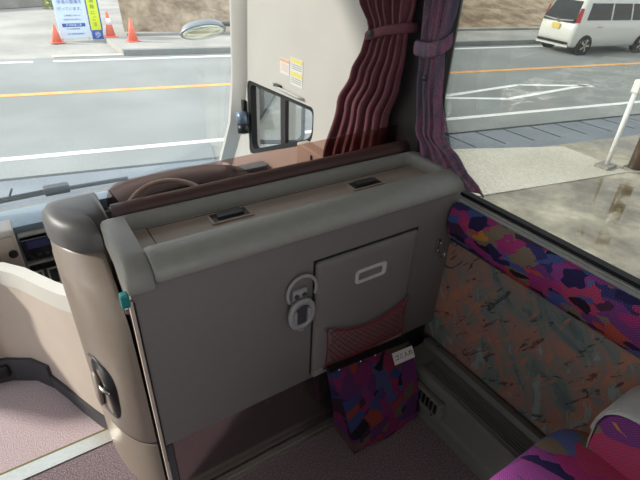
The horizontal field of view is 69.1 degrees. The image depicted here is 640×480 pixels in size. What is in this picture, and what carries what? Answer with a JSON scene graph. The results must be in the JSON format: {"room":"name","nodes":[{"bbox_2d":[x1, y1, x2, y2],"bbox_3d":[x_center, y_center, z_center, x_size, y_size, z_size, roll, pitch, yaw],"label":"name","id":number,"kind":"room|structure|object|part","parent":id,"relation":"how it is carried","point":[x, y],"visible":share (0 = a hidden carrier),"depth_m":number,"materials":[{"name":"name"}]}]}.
{"room":"bus interior","nodes":[
{"label":"bus interior","id":0,"kind":"room"},
{"bbox_2d":[0,380,103,472],"bbox_3d":[-1.208,0.441,2.325,2.270,0.060,1.750,-17,37,-29],"label":"floor","id":1,"kind":"structure","parent":0,"point":[37,420],"depth_m":1.83,"materials":[{"name":"carpet"}]},
{"bbox_2d":[0,262,107,428],"bbox_3d":[-1.098,0.365,1.770,0.694,0.670,0.199,9,33,10],"label":"panel","id":2,"kind":"object","parent":1,"relation":"on","point":[40,341],"visible":0.86,"depth_m":1.79,"materials":[{"name":"beige plastic"}]},
{"bbox_3d":[-1.381,0.564,1.933,0.160,0.065,0.045,-17,37,-29],"label":"recessed pull","id":3,"kind":"part","parent":2,"relation":"part of","materials":[{"name":"black plastic"}]},
{"bbox_2d":[41,192,165,479],"bbox_3d":[-0.586,0.411,1.367,0.145,1.063,0.359,-17,37,-29],"label":"column","id":4,"kind":"structure","parent":1,"relation":"on","point":[71,224],"depth_m":1.15,"materials":[{"name":"beige plastic"}]},
{"bbox_3d":[-0.631,0.422,1.321,0.009,0.150,0.069,-25,42,-37],"label":"lever","id":5,"kind":"part","parent":4,"relation":"part of","materials":[{"name":"silver metal"}]},
{"bbox_2d":[0,161,266,283],"bbox_3d":[-1.357,-0.036,2.360,2.200,0.700,0.945,-17,37,-29],"label":"dashboard","id":6,"kind":"object","parent":1,"relation":"on","point":[35,246],"visible":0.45,"depth_m":2.13,"materials":[{"name":"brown plastic"}]},
{"bbox_2d":[0,220,25,267],"bbox_3d":[-1.352,0.126,1.861,0.297,0.355,0.110,-17,37,-29],"label":"box","id":7,"kind":"object","parent":6,"relation":"attached to","point":[10,252],"visible":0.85,"depth_m":1.83,"materials":[{"name":"beige plastic"}]},
{"bbox_3d":[-1.346,-0.012,1.776,0.297,0.030,0.105,-17,37,-29],"label":"lid","id":8,"kind":"part","parent":7,"relation":"part of","materials":[{"name":"beige plastic"}]},
{"bbox_2d":[35,270,44,275],"bbox_3d":[-1.217,0.176,2.020,0.046,0.050,0.080,-17,37,-29],"label":"switch","id":9,"kind":"object","parent":6,"relation":"attached to","point":[42,272],"depth_m":2.04,"materials":[{"name":"black plastic"}]},
{"bbox_2d":[34,265,56,277],"bbox_3d":[-1.148,0.191,2.080,0.215,0.130,0.115,-17,37,-29],"label":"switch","id":10,"kind":"object","parent":6,"relation":"attached to","point":[51,271],"depth_m":2.05,"materials":[{"name":"grey plastic"}]},
{"bbox_2d":[47,266,61,283],"bbox_3d":[-1.167,0.160,2.048,0.046,0.050,0.080,-17,37,-29],"label":"switch","id":11,"kind":"object","parent":6,"relation":"attached to","point":[53,274],"depth_m":2.05,"materials":[{"name":"black plastic"}]},
{"bbox_2d":[128,178,197,199],"bbox_3d":[-0.631,-0.059,2.046,0.442,0.320,0.351,-17,37,-29],"label":"steering wheel","id":12,"kind":"object","parent":6,"relation":"attached to","point":[137,192],"visible":0.17,"depth_m":2.07,"materials":[{"name":"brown plastic"}]},
{"bbox_2d":[108,165,249,203],"bbox_3d":[-0.711,-0.265,2.398,0.680,0.300,0.470,-17,37,-29],"label":"hood","id":13,"kind":"object","parent":6,"relation":"attached to","point":[198,174],"depth_m":2.21,"materials":[{"name":"brown plastic"}]},
{"bbox_2d":[2,191,105,211],"bbox_3d":[-1.653,0.237,3.067,2.340,1.060,0.060,-17,37,-29],"label":"wall","id":14,"kind":"structure","parent":0,"point":[104,191],"depth_m":2.76,"materials":[{"name":"white"}]},
{"bbox_3d":[-1.443,-0.868,2.029,2.270,1.950,0.669,-17,37,-29],"label":"window","id":15,"kind":"structure","parent":14,"relation":"in","visible":0},
{"bbox_2d":[0,176,127,203],"bbox_3d":[-1.712,-0.273,2.728,1.121,0.127,0.089,-17,37,-29],"label":"wiper","id":16,"kind":"object","parent":15,"relation":"attached to","point":[63,187],"visible":1,"depth_m":2.78,"materials":[{"name":"grey metal"}]},
{"bbox_3d":[-1.868,-0.209,2.639,0.741,0.051,0.018,-17,37,-29],"label":"blade","id":17,"kind":"part","parent":16,"relation":"part of","materials":[{"name":"black plastic"}]},
{"bbox_2d":[180,19,229,39],"bbox_3d":[-0.624,-1.412,3.150,0.593,0.145,0.293,9,33,9],"label":"mirror","id":18,"kind":"object","parent":15,"relation":"attached to","point":[202,29],"visible":0.94,"depth_m":3.12,"materials":[{"name":"grey plastic"}]},
{"bbox_3d":[-0.791,-1.411,3.161,0.297,0.111,0.138,-17,37,-29],"label":"glass","id":19,"kind":"part","parent":18,"relation":"part of","materials":[{"name":"mirror"}]},
{"bbox_3d":[-0.508,-1.449,3.151,0.483,0.055,0.234,22,37,27],"label":"arm","id":20,"kind":"part","parent":18,"relation":"part of","materials":[{"name":"grey plastic"}]},
{"bbox_2d":[25,414,479,479],"bbox_3d":[0.043,1.339,0.618,2.270,0.060,2.770,-17,37,-29],"label":"floor","id":21,"kind":"structure","parent":0,"point":[415,451],"depth_m":1.53,"materials":[{"name":"carpet"}]},
{"bbox_2d":[100,151,464,479],"bbox_3d":[-0.053,0.244,1.477,1.035,0.864,0.276,-17,37,-29],"label":"wall","id":22,"kind":"structure","parent":21,"relation":"on","point":[237,305],"depth_m":1.28,"materials":[{"name":"grey plastic"}]},
{"bbox_2d":[0,428,112,479],"bbox_3d":[-1.130,0.791,1.338,1.235,0.004,0.050,-17,37,-29],"label":"trim","id":23,"kind":"structure","parent":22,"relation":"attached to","point":[70,452],"depth_m":1.50,"materials":[{"name":"metal"}]},
{"bbox_3d":[-0.442,0.650,1.371,0.018,0.258,0.090,-17,37,-29],"label":"post","id":24,"kind":"part","parent":22,"relation":"part of","materials":[{"name":"grey plastic"}]},
{"bbox_2d":[110,140,409,217],"bbox_3d":[-0.107,-0.215,1.383,0.985,0.104,0.076,-17,37,-29],"label":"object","id":25,"kind":"object","parent":22,"relation":"attached to","point":[127,207],"visible":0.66,"depth_m":1.31,"materials":[{"name":"brown plastic"}]},
{"bbox_2d":[216,417,334,479],"bbox_3d":[-0.050,0.677,1.603,0.830,0.006,0.033,-17,37,-29],"label":"trim","id":26,"kind":"structure","parent":22,"relation":"attached to","point":[252,465],"depth_m":1.55,"materials":[{"name":"metal"}]},
{"bbox_2d":[133,165,423,247],"bbox_3d":[-0.044,-0.097,1.305,0.925,0.009,0.173,-17,37,-29],"label":"tray","id":27,"kind":"object","parent":22,"relation":"on","point":[148,233],"depth_m":1.29,"materials":[{"name":"grey plastic"}]},
{"bbox_3d":[-0.058,0.555,1.549,0.842,0.258,0.008,-17,37,-29],"label":"kick plate","id":28,"kind":"part","parent":22,"relation":"part of","materials":[{"name":"grey plastic"}]},
{"bbox_3d":[-0.050,0.204,1.280,0.084,0.104,0.012,-17,37,-29],"label":"folding arm","id":29,"kind":"part","parent":22,"relation":"part of","materials":[{"name":"grey plastic"}]},
{"bbox_3d":[0.129,0.371,1.551,0.367,0.024,0.018,-17,37,-29],"label":"door sill","id":30,"kind":"part","parent":22,"relation":"part of","materials":[{"name":"brown fabric"}]},
{"bbox_3d":[0.137,0.196,1.442,0.367,0.425,0.018,-17,37,-29],"label":"door","id":31,"kind":"part","parent":22,"relation":"part of","materials":[{"name":"grey plastic"}]},
{"bbox_3d":[0.150,0.095,1.370,0.116,0.048,0.009,-17,37,-29],"label":"door pull","id":32,"kind":"part","parent":22,"relation":"part of","materials":[{"name":"grey plastic"}]},
{"bbox_2d":[326,336,418,453],"bbox_3d":[0.191,0.521,1.572,0.335,0.316,0.143,-17,37,-29],"label":"cloth bag","id":33,"kind":"object","parent":21,"relation":"on","point":[374,391],"visible":1,"depth_m":1.55,"materials":[{"name":"multicoloured fabric"}]},
{"bbox_2d":[413,337,544,479],"bbox_3d":[0.902,0.946,1.077,0.171,0.191,2.046,-17,37,-29],"label":"duct","id":34,"kind":"object","parent":21,"relation":"on","point":[484,431],"visible":0.84,"depth_m":1.55,"materials":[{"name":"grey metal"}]},
{"bbox_2d":[489,386,639,479],"bbox_3d":[0.575,0.644,0.675,0.908,1.100,0.850,-17,37,-29],"label":"seat","id":35,"kind":"object","parent":21,"relation":"on","point":[611,450],"visible":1,"depth_m":1.06,"materials":[{"name":"patterned fabric"},{"name":"light grey plastic"}]},
{"bbox_3d":[0.655,0.696,0.947,0.415,0.171,0.605,-17,37,-29],"label":"seat","id":36,"kind":"part","parent":35,"relation":"part of","materials":[{"name":"fabric"}]},
{"bbox_3d":[0.837,0.578,0.971,0.145,0.320,0.510,-17,37,-29],"label":"armrest","id":37,"kind":"part","parent":35,"relation":"part of","materials":[{"name":"fabric"}]},
{"bbox_2d":[223,0,639,435],"bbox_3d":[0.585,-0.132,1.310,0.076,2.260,4.520,-17,37,-29],"label":"wall","id":38,"kind":"structure","parent":0,"point":[554,369],"depth_m":1.54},
{"bbox_2d":[219,0,246,162],"bbox_3d":[-0.509,-1.192,2.526,0.060,1.750,0.445,-17,37,-29],"label":"trim","id":39,"kind":"structure","parent":38,"relation":"attached to","point":[238,8],"depth_m":2.55,"materials":[{"name":"white plastic"}]},
{"bbox_2d":[236,99,249,133],"bbox_3d":[-0.444,-0.700,2.669,0.073,0.190,0.093,-17,37,-29],"label":"spot lamp","id":40,"kind":"object","parent":38,"relation":"attached to","point":[242,116],"visible":1,"depth_m":2.66,"materials":[{"name":"black plastic"}]},
{"bbox_2d":[248,81,313,153],"bbox_3d":[-0.205,-0.557,2.452,0.041,0.500,0.730,-17,37,-29],"label":"window","id":41,"kind":"structure","parent":38,"relation":"in","point":[284,100],"depth_m":2.44,"materials":[{"name":"black rubber"}]},
{"bbox_2d":[258,88,304,143],"bbox_3d":[-0.320,-0.852,3.022,0.435,0.413,0.191,-1,32,-7],"label":"window pane","id":42,"kind":"object","parent":38,"relation":"attached to","point":[269,103],"visible":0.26,"depth_m":2.98,"materials":[{"name":"clear glass"}]},
{"bbox_2d":[280,57,289,75],"bbox_3d":[-0.167,-0.816,2.188,0.002,0.070,0.090,-17,37,-29],"label":"sticker","id":43,"kind":"object","parent":38,"relation":"attached to","point":[284,64],"visible":1,"depth_m":2.19,"materials":[{"name":"white paper"}]},
{"bbox_2d":[270,82,303,100],"bbox_3d":[-0.168,-0.714,2.220,0.025,0.021,0.312,-17,37,-29],"label":"handle","id":44,"kind":"object","parent":38,"relation":"in","point":[275,85],"depth_m":2.21,"materials":[{"name":"grey plastic"}]},
{"bbox_2d":[290,57,302,88],"bbox_3d":[-0.107,-0.760,2.114,0.002,0.120,0.110,-17,37,-29],"label":"warning sticker","id":45,"kind":"object","parent":38,"relation":"attached to","point":[296,66],"visible":1,"depth_m":2.11,"materials":[{"name":"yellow paper"}]},
{"bbox_2d":[291,63,301,85],"bbox_3d":[-0.108,-0.753,2.118,0.001,0.081,0.090,-17,37,-29],"label":"print","id":46,"kind":"object","parent":45,"relation":"attached to","point":[296,68],"depth_m":2.12,"materials":[{"name":"paper"}]},
{"bbox_2d":[297,140,322,162],"bbox_3d":[-0.011,-0.350,2.104,0.062,0.115,0.280,-17,37,-29],"label":"block","id":47,"kind":"object","parent":38,"relation":"attached to","point":[306,150],"visible":0.3,"depth_m":2.12,"materials":[{"name":"beige plastic"}]},
{"bbox_2d":[323,0,417,156],"bbox_3d":[0.150,-0.709,1.545,0.067,1.070,0.433,-17,37,-29],"label":"curtain","id":48,"kind":"object","parent":38,"relation":"hanging from","point":[364,105],"visible":0.82,"depth_m":1.57,"materials":[{"name":"red fabric"}]},
{"bbox_2d":[386,0,423,152],"bbox_3d":[0.293,-0.699,1.427,0.024,1.350,0.212,-17,37,-29],"label":"trim","id":49,"kind":"structure","parent":38,"relation":"attached to","point":[402,118],"depth_m":1.54,"materials":[{"name":"grey plastic"}]},
{"bbox_2d":[413,0,483,197],"bbox_3d":[0.399,-0.581,1.255,0.060,0.897,0.350,-22,40,-34],"label":"curtain","id":50,"kind":"object","parent":38,"relation":"hanging from","point":[439,16],"visible":0.97,"depth_m":1.40,"materials":[{"name":"purple fabric"}]},
{"bbox_2d":[442,0,639,358],"bbox_3d":[1.069,0.057,0.478,0.098,1.095,2.655,-17,37,-29],"label":"trim","id":51,"kind":"structure","parent":38,"relation":"in","point":[615,271],"depth_m":1.24,"materials":[{"name":"multicoloured fabric"}]},
{"bbox_3d":[0.979,0.419,0.782,0.051,0.153,2.040,-17,37,-29],"label":"padded rail","id":52,"kind":"part","parent":51,"relation":"part of","materials":[{"name":"multicoloured fabric"}]},
{"bbox_2d":[454,195,639,298],"bbox_3d":[1.094,0.430,0.635,0.051,0.014,2.500,-17,37,-29],"label":"trim","id":53,"kind":"structure","parent":38,"relation":"attached to","point":[589,267],"depth_m":1.24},
{"label":"outside","id":54,"kind":"structure","parent":0,"visible":0},
{"bbox_2d":[479,135,639,278],"bbox_3d":[14.165,-0.104,6.453,150.000,0.030,41.750,-17,37,-29],"label":"pavement","id":55,"kind":"structure","parent":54,"point":[600,216],"depth_m":6.07,"materials":[{"name":"concrete"}]},
{"bbox_2d":[454,146,627,195],"bbox_3d":[2.564,-1.125,7.120,4.095,0.012,1.608,-10,34,-19],"label":"concrete apron","id":56,"kind":"object","parent":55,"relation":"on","point":[494,170],"visible":0.53,"depth_m":7.15,"materials":[{"name":"grey concrete"}]},
{"bbox_2d":[594,79,639,170],"bbox_3d":[4.498,-1.704,6.947,0.280,1.340,0.220,-17,37,-29],"label":"pole","id":57,"kind":"object","parent":56,"relation":"on","point":[606,165],"visible":1,"depth_m":6.96,"materials":[{"name":"white metal"}]},
{"bbox_2d":[623,138,639,173],"bbox_3d":[4.936,-2.056,6.638,0.295,2.300,0.300,-17,37,-29],"label":"post","id":58,"kind":"object","parent":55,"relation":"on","point":[633,167],"visible":1,"depth_m":7.12,"materials":[{"name":"wood"}]},
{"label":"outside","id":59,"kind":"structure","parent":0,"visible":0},
{"bbox_2d":[0,0,124,59],"bbox_3d":[5.956,-7.063,17.081,150.000,0.200,120.000,-17,37,-29],"label":"ground","id":60,"kind":"structure","parent":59,"point":[25,32],"depth_m":14.87,"materials":[{"name":"grey concrete"}]},
{"bbox_2d":[0,0,44,8],"bbox_3d":[-14.051,-9.633,18.797,0.278,0.600,5.944,22,37,28],"label":"wall","id":61,"kind":"structure","parent":60,"relation":"on","point":[4,4],"depth_m":20.04,"materials":[{"name":"concrete"}]},
{"bbox_2d":[41,0,52,8],"bbox_3d":[-11.511,-10.446,20.288,1.224,0.756,0.867,-17,37,-29],"label":"bush","id":62,"kind":"object","parent":60,"relation":"on","point":[50,4],"visible":0.3,"depth_m":20.08,"materials":[{"name":"green plant"}]},
{"bbox_2d":[50,24,64,43],"bbox_3d":[-7.848,-6.122,13.791,0.360,0.500,0.360,-17,37,-29],"label":"traffic cone","id":63,"kind":"object","parent":60,"relation":"on","point":[56,39],"visible":1,"depth_m":13.77,"materials":[{"name":"orange plastic"}]},
{"bbox_2d":[52,0,90,40],"bbox_3d":[-7.618,-6.988,14.110,0.860,1.654,0.526,-17,37,-29],"label":"signboard","id":64,"kind":"object","parent":60,"relation":"on","point":[71,16],"visible":1,"depth_m":14.05,"materials":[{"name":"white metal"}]},
{"bbox_2d":[52,53,123,57],"bbox_3d":[-6.228,-4.954,12.522,1.773,0.050,0.196,-10,34,-19],"label":"kerb","id":65,"kind":"object","parent":60,"relation":"on","point":[119,54],"visible":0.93,"depth_m":12.47,"materials":[{"name":"concrete"}]},
{"bbox_2d":[84,0,103,38],"bbox_3d":[-6.954,-7.058,14.224,0.360,1.700,0.072,-17,37,-29],"label":"banner","id":66,"kind":"object","parent":60,"relation":"on","point":[92,8],"visible":1,"depth_m":14.35,"materials":[{"name":"yellow fabric"}]},
{"bbox_2d":[0,115,639,211],"bbox_3d":[10.707,-3.074,10.909,150.000,0.030,31.000,-17,37,-29],"label":"gutter","id":67,"kind":"object","parent":60,"relation":"on","point":[540,138],"depth_m":7.98,"materials":[{"name":"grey concrete"}]},
{"bbox_2d":[0,113,639,180],"bbox_3d":[10.433,-3.324,11.253,150.000,0.004,30.070,-17,37,-29],"label":"joint","id":68,"kind":"object","parent":67,"relation":"on","point":[603,118],"visible":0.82,"depth_m":6.95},
{"bbox_2d":[121,39,541,55],"bbox_3d":[35.844,-12.359,27.533,87.100,0.170,17.620,-17,37,-29],"label":"kerb","id":69,"kind":"object","parent":60,"relation":"on","point":[219,49],"visible":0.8,"depth_m":13.47,"materials":[{"name":"concrete"}]},
{"bbox_2d":[125,26,539,35],"bbox_3d":[20.581,-11.142,24.339,57.595,0.220,0.392,-10,34,-19],"label":"wall","id":70,"kind":"structure","parent":60,"relation":"on","point":[227,32],"depth_m":18.88,"materials":[{"name":"concrete"}]},
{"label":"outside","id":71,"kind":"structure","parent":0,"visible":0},
{"bbox_2d":[0,44,639,178],"bbox_3d":[8.266,-5.176,14.052,150.000,0.020,38.000,-17,37,-29],"label":"road","id":72,"kind":"structure","parent":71,"point":[57,123],"depth_m":9.77,"materials":[{"name":"grey asphalt"}]},
{"bbox_2d":[0,45,556,63],"bbox_3d":[6.335,-6.846,16.533,150.000,0.006,30.180,-17,37,-29],"label":"road marking line","id":73,"kind":"structure","parent":72,"relation":"on","point":[555,45],"depth_m":12.64,"materials":[{"name":"white paint"}]},
{"bbox_2d":[0,101,639,161],"bbox_3d":[10.024,-3.677,11.780,150.000,0.006,30.140,-17,37,-29],"label":"road line","id":74,"kind":"object","parent":72,"relation":"on","point":[618,103],"depth_m":7.38,"materials":[{"name":"white paint"}]},
{"bbox_2d":[0,62,639,96],"bbox_3d":[8.085,-5.343,14.279,150.000,0.006,30.190,-17,37,-29],"label":"road centre line","id":75,"kind":"structure","parent":72,"relation":"on","point":[220,84],"depth_m":10.27,"materials":[{"name":"yellow paint"}]},
{"bbox_2d":[446,84,593,99],"bbox_3d":[4.645,-3.570,11.184,5.190,0.006,0.986,-15,36,-26],"label":"diamond","id":76,"kind":"object","parent":72,"relation":"on","point":[513,85],"visible":0.82,"depth_m":11.14,"materials":[{"name":"white paint"}]},
{"bbox_2d":[536,0,639,54],"bbox_3d":[10.035,-7.702,16.562,4.340,1.805,1.648,-10,34,-19],"label":"van","id":77,"kind":"object","parent":72,"relation":"on","point":[580,25],"visible":0.99,"depth_m":15.74,"materials":[{"name":"silver metal"}]},
{"bbox_3d":[8.055,-7.332,15.869,0.030,0.161,0.340,-10,34,-19],"label":"number plate","id":78,"kind":"part","parent":77,"relation":"part of","materials":[{"name":"yellow metal"}]},
{"bbox_3d":[8.133,-7.522,15.783,0.106,0.160,1.340,-10,34,-19],"label":"tailgate trim","id":79,"kind":"part","parent":77,"relation":"part of","materials":[{"name":"silver metal"}]},
{"bbox_2d":[575,9,584,22],"bbox_3d":[8.491,-7.315,15.180,0.172,0.429,0.140,14,34,17],"label":"tail lamp","id":80,"kind":"object","parent":77,"relation":"attached to","point":[580,17],"depth_m":15.20,"materials":[{"name":"red plastic"}]},
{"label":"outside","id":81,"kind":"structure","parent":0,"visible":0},
{"bbox_2d":[104,30,538,52],"bbox_3d":[35.179,-12.921,28.395,87.100,0.150,19.670,-17,37,-29],"label":"sidewalk","id":82,"kind":"structure","parent":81,"point":[118,43],"depth_m":14.51,"materials":[{"name":"grey concrete"}]},
{"bbox_2d":[104,11,117,37],"bbox_3d":[-6.472,-6.611,14.247,0.360,0.700,0.360,-17,37,-29],"label":"traffic cone","id":83,"kind":"object","parent":82,"relation":"on","point":[110,32],"visible":1,"depth_m":14.24,"materials":[{"name":"orange plastic"}]},
{"bbox_2d":[126,18,140,41],"bbox_3d":[-5.579,-6.220,13.771,0.360,0.620,0.360,-17,37,-29],"label":"traffic cone","id":84,"kind":"object","parent":82,"relation":"on","point":[132,37],"visible":1,"depth_m":13.77,"materials":[{"name":"orange plastic"}]},
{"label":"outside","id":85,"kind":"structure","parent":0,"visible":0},
{"bbox_2d":[118,0,555,31],"bbox_3d":[18.577,-14.730,27.915,57.620,2.277,10.296,-10,34,-19],"label":"bank","id":86,"kind":"object","parent":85,"point":[145,15],"visible":0.3,"depth_m":16.93,"materials":[{"name":"brown soil"}]}
]}

